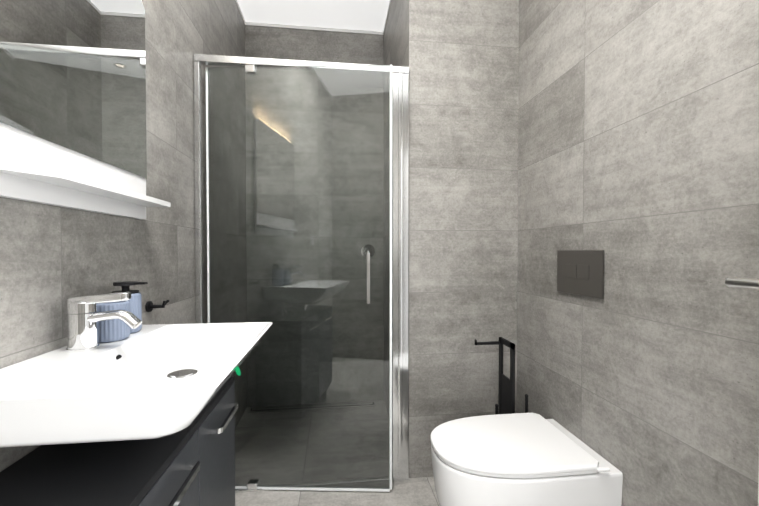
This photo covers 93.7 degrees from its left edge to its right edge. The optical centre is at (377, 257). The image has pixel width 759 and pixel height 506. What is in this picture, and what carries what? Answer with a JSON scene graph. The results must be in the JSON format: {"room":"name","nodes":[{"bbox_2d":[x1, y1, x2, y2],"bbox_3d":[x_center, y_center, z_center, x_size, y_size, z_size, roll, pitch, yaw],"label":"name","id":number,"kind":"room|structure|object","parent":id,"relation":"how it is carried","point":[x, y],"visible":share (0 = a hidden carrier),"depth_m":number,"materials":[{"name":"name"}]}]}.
{"room":"bathroom","nodes":[
{"label":"bathroom","id":0,"kind":"room"},
{"bbox_2d":[0,0,246,471],"bbox_3d":[-0.746,-0.264,1.021,0.001,2.690,2.960,0,1,-7],"label":"wall","id":1,"kind":"structure","parent":0,"point":[53,258],"depth_m":1.27,"materials":[{"name":"tile"}]},
{"bbox_2d":[0,0,170,219],"bbox_3d":[-0.683,-0.464,0.867,0.086,0.696,0.565,0,1,-7],"label":"mirror cabinet","id":2,"kind":"object","parent":1,"relation":"attached to","point":[72,104],"visible":1,"depth_m":0.82,"materials":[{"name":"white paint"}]},
{"bbox_2d":[145,300,168,311],"bbox_3d":[-0.732,0.162,1.186,0.060,0.038,0.036,0,1,-7],"label":"hook","id":3,"kind":"object","parent":1,"relation":"attached to","point":[149,306],"visible":1,"depth_m":1.18,"materials":[{"name":"black metal"}]},
{"bbox_2d":[237,0,389,31],"bbox_3d":[0.009,-1.610,1.088,1.520,0.001,2.960,0,1,-7],"label":"ceiling","id":4,"kind":"structure","parent":0,"point":[369,15],"depth_m":2.37,"materials":[{"name":"white paint"}]},
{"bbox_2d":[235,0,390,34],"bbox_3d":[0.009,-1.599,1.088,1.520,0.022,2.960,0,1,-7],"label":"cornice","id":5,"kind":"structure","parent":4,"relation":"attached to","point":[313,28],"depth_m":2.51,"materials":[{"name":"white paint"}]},
{"bbox_2d":[245,25,383,406],"bbox_3d":[-0.438,-0.289,2.548,0.970,2.690,0.001,0,1,-7],"label":"wall","id":6,"kind":"structure","parent":0,"point":[303,44],"depth_m":2.55,"materials":[{"name":"tile"}]},
{"bbox_2d":[361,244,374,262],"bbox_3d":[-0.065,-0.025,2.549,0.100,0.137,0.089,0,1,-7],"label":"shower mixer","id":7,"kind":"object","parent":6,"relation":"attached to","point":[372,250],"depth_m":2.58,"materials":[{"name":"silver metal"}]},
{"bbox_2d":[235,400,438,505],"bbox_3d":[0.009,1.080,1.132,1.520,0.001,2.960,0,1,-7],"label":"floor","id":8,"kind":"structure","parent":0,"point":[419,491],"depth_m":1.85,"materials":[{"name":"tile"}]},
{"bbox_2d":[0,376,237,505],"bbox_3d":[-0.560,0.739,0.852,0.321,0.690,0.617,0,1,-7],"label":"vanity cabinet","id":9,"kind":"object","parent":8,"relation":"on","point":[193,464],"visible":0.73,"depth_m":0.71,"materials":[{"name":"grey wood"}]},
{"bbox_2d":[0,291,272,447],"bbox_3d":[-0.503,0.241,0.811,0.428,0.328,0.550,0,1,-7],"label":"sink","id":10,"kind":"object","parent":9,"relation":"in","point":[150,381],"visible":1,"depth_m":0.69,"materials":[{"name":"white ceramic"}]},
{"bbox_2d":[66,291,141,352],"bbox_3d":[-0.610,0.141,0.797,0.150,0.128,0.058,0,1,-7],"label":"tap","id":11,"kind":"object","parent":10,"relation":"on","point":[83,316],"depth_m":0.78,"materials":[{"name":"silver metal"}]},
{"bbox_2d":[97,300,129,342],"bbox_3d":[-0.660,0.157,0.877,0.082,0.093,0.081,0,1,-7],"label":"cup","id":12,"kind":"object","parent":10,"relation":"on","point":[115,330],"visible":0.56,"depth_m":0.85,"materials":[{"name":"blue ceramic"}]},
{"bbox_2d":[112,281,147,333],"bbox_3d":[-0.669,0.134,0.958,0.088,0.135,0.071,0,1,-7],"label":"soap dispenser","id":13,"kind":"object","parent":10,"relation":"on","point":[135,301],"visible":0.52,"depth_m":0.95,"materials":[{"name":"blue ceramic"}]},
{"bbox_2d":[193,54,408,492],"bbox_3d":[-0.326,0.088,1.607,0.966,1.967,0.157,0,1,-7],"label":"shower enclosure","id":14,"kind":"object","parent":8,"relation":"on","point":[398,427],"visible":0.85,"depth_m":1.62,"materials":[{"name":"clear glass"}]},
{"bbox_2d":[249,401,374,412],"bbox_3d":[-0.451,1.053,2.510,0.870,0.006,0.073,0,1,-7],"label":"channel","id":15,"kind":"object","parent":8,"relation":"on","point":[305,407],"depth_m":2.50,"materials":[{"name":"silver metal"}]},
{"bbox_2d":[475,337,527,414],"bbox_3d":[0.560,0.722,1.594,0.215,0.700,0.200,0,1,-7],"label":"stand","id":16,"kind":"object","parent":8,"relation":"on","point":[506,401],"visible":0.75,"depth_m":1.58,"materials":[{"name":"black metal"}]},
{"bbox_2d":[383,0,408,415],"bbox_3d":[0.097,-0.283,2.153,0.001,2.690,0.910,0,1,-7],"label":"wall","id":17,"kind":"structure","parent":0,"point":[396,42],"depth_m":2.33,"materials":[{"name":"tile"}]},
{"bbox_2d":[409,0,518,477],"bbox_3d":[0.424,-0.276,1.733,0.550,2.690,0.001,0,1,-7],"label":"wall","id":18,"kind":"structure","parent":0,"point":[463,145],"depth_m":1.73,"materials":[{"name":"tile"}]},
{"bbox_2d":[517,0,758,505],"bbox_3d":[0.817,-0.259,0.747,0.001,2.690,2.050,0,1,-7],"label":"wall","id":19,"kind":"structure","parent":0,"point":[638,142],"depth_m":1.03,"materials":[{"name":"tile"}]},
{"bbox_2d":[430,412,622,505],"bbox_3d":[0.472,0.832,1.269,0.563,0.374,0.384,0,1,-7],"label":"toilet","id":20,"kind":"object","parent":19,"relation":"attached to","point":[525,459],"visible":1,"depth_m":1.14,"materials":[{"name":"white ceramic"}]},
{"bbox_2d":[557,250,603,298],"bbox_3d":[0.743,0.056,1.318,0.010,0.164,0.246,0,1,-7],"label":"flush plate","id":21,"kind":"object","parent":19,"relation":"attached to","point":[580,272],"visible":1,"depth_m":1.29,"materials":[{"name":"grey"}]},
{"label":"wall","id":22,"kind":"structure","parent":0,"visible":0},
{"bbox_2d":[725,277,758,505],"bbox_3d":[0.747,0.061,0.273,0.096,2.054,0.827,0,1,-7],"label":"door leaf","id":23,"kind":"structure","parent":22,"relation":"in","point":[744,283],"depth_m":0.65,"materials":[{"name":"white"}]}
]}

